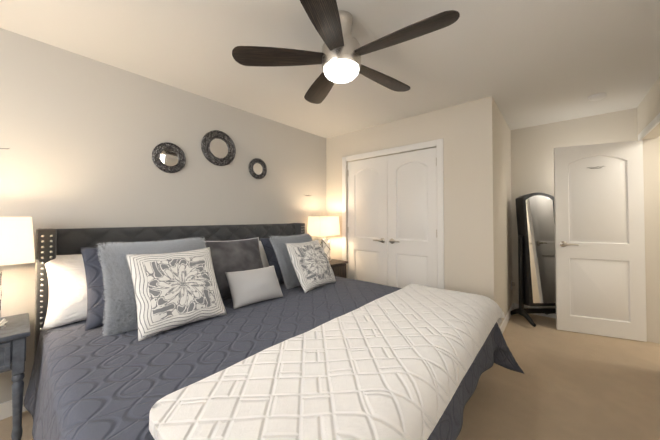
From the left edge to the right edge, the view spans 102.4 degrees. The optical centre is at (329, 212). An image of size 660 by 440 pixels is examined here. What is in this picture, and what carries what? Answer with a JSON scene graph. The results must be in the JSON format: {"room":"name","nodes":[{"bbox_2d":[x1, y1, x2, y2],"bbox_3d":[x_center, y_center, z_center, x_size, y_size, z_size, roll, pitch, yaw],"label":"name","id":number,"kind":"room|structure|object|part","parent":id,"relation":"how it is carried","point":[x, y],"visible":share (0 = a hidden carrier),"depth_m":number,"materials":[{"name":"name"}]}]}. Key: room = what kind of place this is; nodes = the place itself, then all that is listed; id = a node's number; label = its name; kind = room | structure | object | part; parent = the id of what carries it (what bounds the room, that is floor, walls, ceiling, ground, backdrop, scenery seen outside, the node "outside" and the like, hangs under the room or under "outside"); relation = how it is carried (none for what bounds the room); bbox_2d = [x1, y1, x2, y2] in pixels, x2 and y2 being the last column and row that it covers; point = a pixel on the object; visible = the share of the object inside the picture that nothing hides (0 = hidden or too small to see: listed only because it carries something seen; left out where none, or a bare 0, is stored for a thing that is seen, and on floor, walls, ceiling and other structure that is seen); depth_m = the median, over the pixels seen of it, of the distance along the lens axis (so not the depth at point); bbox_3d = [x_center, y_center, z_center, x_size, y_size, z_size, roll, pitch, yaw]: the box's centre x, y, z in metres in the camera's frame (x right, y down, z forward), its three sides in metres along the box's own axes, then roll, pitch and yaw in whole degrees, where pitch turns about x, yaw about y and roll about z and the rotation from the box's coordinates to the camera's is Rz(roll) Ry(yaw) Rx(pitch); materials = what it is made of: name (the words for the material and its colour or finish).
{"room":"bedroom","nodes":[
{"label":"bedroom","id":0,"kind":"room"},
{"bbox_2d":[0,28,325,403],"bbox_3d":[-1.187,0.082,2.735,0.108,2.440,6.270,-1,-1,41],"label":"wall","id":1,"kind":"structure","parent":0,"point":[81,137],"depth_m":2.10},
{"bbox_2d":[0,396,26,419],"bbox_3d":[-1.587,1.242,2.168,0.013,0.100,4.720,-1,-1,41],"label":"baseboard","id":2,"kind":"structure","parent":1,"relation":"attached to","point":[5,409],"depth_m":1.66,"materials":[{"name":"white"}]},
{"bbox_2d":[152,142,185,172],"bbox_3d":[-1.431,-0.489,2.370,0.021,0.270,0.270,-1,-1,41],"label":"wall mirror","id":3,"kind":"object","parent":1,"relation":"attached to","point":[167,157],"visible":1,"depth_m":2.37,"materials":[{"name":"black mirror"}]},
{"bbox_2d":[201,130,235,165],"bbox_3d":[-1.133,-0.658,2.721,0.021,0.360,0.360,-1,-1,41],"label":"wall mirror","id":4,"kind":"object","parent":1,"relation":"attached to","point":[218,148],"visible":1,"depth_m":2.71,"materials":[{"name":"black mirror"}]},
{"bbox_2d":[249,158,266,178],"bbox_3d":[-0.830,-0.507,3.071,0.021,0.240,0.240,-1,-1,41],"label":"wall mirror","id":5,"kind":"object","parent":1,"relation":"attached to","point":[257,168],"visible":1,"depth_m":3.07,"materials":[{"name":"black mirror"}]},
{"bbox_2d":[0,314,659,439],"bbox_3d":[0.555,1.316,1.218,4.700,0.080,6.270,-1,-1,41],"label":"floor","id":6,"kind":"structure","parent":0,"point":[568,385],"depth_m":1.91,"materials":[{"name":"carpet"}]},
{"bbox_2d":[0,313,29,439],"bbox_3d":[-1.944,0.958,1.363,0.455,0.640,0.525,-1,-1,41],"label":"nightstand","id":7,"kind":"object","parent":6,"relation":"on","point":[14,333],"visible":1,"depth_m":1.41,"materials":[{"name":"grey paint"}]},
{"bbox_2d":[0,217,34,328],"bbox_3d":[-1.899,0.330,1.431,0.240,0.615,0.410,-1,-1,41],"label":"lamp","id":8,"kind":"object","parent":7,"relation":"on","point":[16,241],"visible":0.9,"depth_m":1.46,"materials":[{"name":"white fabric"}]},
{"bbox_2d":[23,223,523,439],"bbox_3d":[-0.280,0.695,1.834,2.414,1.176,2.680,-1,-1,41],"label":"bed","id":9,"kind":"object","parent":6,"relation":"on","point":[247,332],"visible":1,"depth_m":1.40,"materials":[{"name":"grey fabric"}]},
{"bbox_2d":[42,254,86,330],"bbox_3d":[-1.456,0.480,1.924,0.270,0.407,0.860,-1,-1,41],"label":"pillow","id":10,"kind":"object","parent":9,"relation":"on","point":[64,277],"depth_m":1.65,"materials":[{"name":"white fabric"}]},
{"bbox_3d":[-1.128,0.704,2.562,0.179,1.170,2.300,-1,-1,41],"label":"headboard","id":11,"kind":"part","parent":9,"relation":"part of","materials":[{"name":"fabric"}]},
{"bbox_2d":[259,241,268,266],"bbox_3d":[-0.597,0.498,2.926,0.269,0.407,0.860,-1,-1,41],"label":"pillow","id":12,"kind":"object","parent":9,"relation":"on","point":[264,245],"depth_m":2.73,"materials":[{"name":"white fabric"}]},
{"bbox_2d":[149,284,504,439],"bbox_3d":[0.383,0.734,1.446,0.697,0.232,2.198,-1,-1,41],"label":"throw","id":13,"kind":"object","parent":9,"relation":"on","point":[389,367],"depth_m":1.00,"materials":[{"name":"white fabric"}]},
{"bbox_2d":[329,259,347,277],"bbox_3d":[-0.064,0.992,3.581,0.420,0.650,0.520,-1,-1,41],"label":"nightstand","id":14,"kind":"object","parent":6,"relation":"on","point":[338,267],"visible":0.23,"depth_m":3.54,"materials":[{"name":"brown wood"}]},
{"bbox_2d":[307,216,339,261],"bbox_3d":[-0.083,0.358,3.608,0.240,0.615,0.410,-1,-1,41],"label":"lamp","id":15,"kind":"object","parent":14,"relation":"on","point":[320,226],"visible":0.83,"depth_m":3.52,"materials":[{"name":"white fabric"}]},
{"bbox_2d":[511,192,555,326],"bbox_3d":[2.505,0.521,3.182,0.514,1.528,0.409,0,-1,-1],"label":"mirror","id":16,"kind":"object","parent":6,"relation":"on","point":[536,242],"visible":0.75,"depth_m":3.14,"materials":[{"name":"black wood"}]},
{"bbox_2d":[0,0,659,138],"bbox_3d":[0.555,-1.204,1.262,4.700,0.080,6.270,-1,-1,41],"label":"ceiling","id":17,"kind":"structure","parent":0,"point":[526,63],"depth_m":1.89,"materials":[{"name":"white paint"}]},
{"bbox_2d":[232,0,459,103],"bbox_3d":[0.107,-0.973,1.582,1.205,0.366,1.216,-1,-1,41],"label":"ceiling fan","id":18,"kind":"object","parent":17,"relation":"hanging from","point":[338,57],"visible":1,"depth_m":1.51,"materials":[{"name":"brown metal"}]},
{"label":"blade","id":19,"kind":"part","parent":18,"relation":"part of","materials":[{"name":"brown wood"}]},
{"bbox_3d":[-0.063,-0.911,1.932,0.148,0.007,0.540,12,-5,-20],"label":"blade","id":20,"kind":"part","parent":18,"relation":"part of","materials":[{"name":"brown wood"}]},
{"bbox_3d":[-0.030,-0.923,1.229,0.148,0.007,0.540,-12,-4,15],"label":"blade","id":21,"kind":"part","parent":18,"relation":"part of","materials":[{"name":"brown wood"}]},
{"bbox_3d":[0.357,-0.913,1.817,0.540,0.007,0.148,1,10,-39],"label":"blade","id":22,"kind":"part","parent":18,"relation":"part of","materials":[{"name":"brown wood"}]},
{"bbox_3d":[0.377,-0.920,1.382,0.540,0.007,0.148,-1,10,33],"label":"blade","id":23,"kind":"part","parent":18,"relation":"part of","materials":[{"name":"brown wood"}]},
{"bbox_2d":[588,93,605,100],"bbox_3d":[2.606,-1.123,2.591,0.128,0.033,0.128,-1,-1,41],"label":"smoke detector","id":24,"kind":"object","parent":17,"relation":"attached to","point":[598,96],"visible":1,"depth_m":2.56,"materials":[{"name":"white plastic"}]},
{"bbox_2d":[326,99,481,294],"bbox_3d":[0.759,0.092,3.351,2.060,2.440,0.100,-1,-1,41],"label":"wall","id":25,"kind":"structure","parent":0,"point":[457,128],"depth_m":2.84,"materials":[{"name":"beige paint"}]},
{"bbox_2d":[347,156,387,285],"bbox_3d":[0.478,0.295,3.538,0.621,2.026,0.097,-1,-1,41],"label":"closet door","id":26,"kind":"structure","parent":25,"relation":"in","point":[367,225],"depth_m":3.54,"materials":[{"name":"white wood"}]},
{"bbox_2d":[342,138,443,288],"bbox_3d":[0.729,0.258,3.351,1.390,2.110,0.096,-1,-1,41],"label":"trim","id":27,"kind":"structure","parent":25,"relation":"attached to","point":[438,143],"depth_m":2.91,"materials":[{"name":"white wood"}]},
{"bbox_2d":[387,147,437,287],"bbox_3d":[0.953,0.288,3.131,0.621,2.026,0.097,-1,-1,41],"label":"closet door","id":28,"kind":"structure","parent":25,"relation":"in","point":[412,210],"depth_m":3.14,"materials":[{"name":"white wood"}]},
{"bbox_2d":[480,96,512,327],"bbox_3d":[1.986,0.089,3.122,0.100,2.440,1.350,-1,-1,41],"label":"wall","id":29,"kind":"structure","parent":0,"point":[496,209],"depth_m":2.71,"materials":[{"name":"beige paint"}]},
{"bbox_2d":[500,303,513,333],"bbox_3d":[2.025,1.258,3.060,0.013,0.100,1.363,-1,-1,41],"label":"baseboard return","id":30,"kind":"object","parent":29,"relation":"attached to","point":[505,322],"visible":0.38,"depth_m":3.07,"materials":[{"name":"white"}]},
{"bbox_2d":[511,108,659,307],"bbox_3d":[2.557,0.097,3.588,4.480,2.440,0.100,-1,-1,41],"label":"wall","id":31,"kind":"structure","parent":0,"point":[532,160],"depth_m":3.36,"materials":[{"name":"beige paint"}]},
{"bbox_2d":[514,303,555,318],"bbox_3d":[2.892,1.260,3.205,1.140,0.100,0.013,-1,-1,41],"label":"baseboard","id":32,"kind":"structure","parent":31,"relation":"attached to","point":[516,306],"depth_m":3.40,"materials":[{"name":"white"}]},
{"bbox_2d":[637,77,659,343],"bbox_3d":[1.390,0.044,0.524,0.100,2.440,6.070,-1,-1,41],"label":"wall","id":33,"kind":"structure","parent":0,"point":[648,109],"depth_m":2.67,"materials":[{"name":"beige paint"}]},
{"bbox_2d":[553,140,646,341],"bbox_3d":[2.842,0.282,2.823,0.691,2.026,0.286,-1,-1,41],"label":"entry door","id":34,"kind":"structure","parent":33,"relation":"in","point":[600,280],"depth_m":2.81,"materials":[{"name":"white wood"}]},
{"bbox_2d":[638,113,659,140],"bbox_3d":[2.955,0.237,2.433,0.016,2.120,0.880,-1,-1,41],"label":"trim","id":35,"kind":"structure","parent":33,"relation":"attached to","point":[650,126],"depth_m":2.44,"materials":[{"name":"white wood"}]}
]}

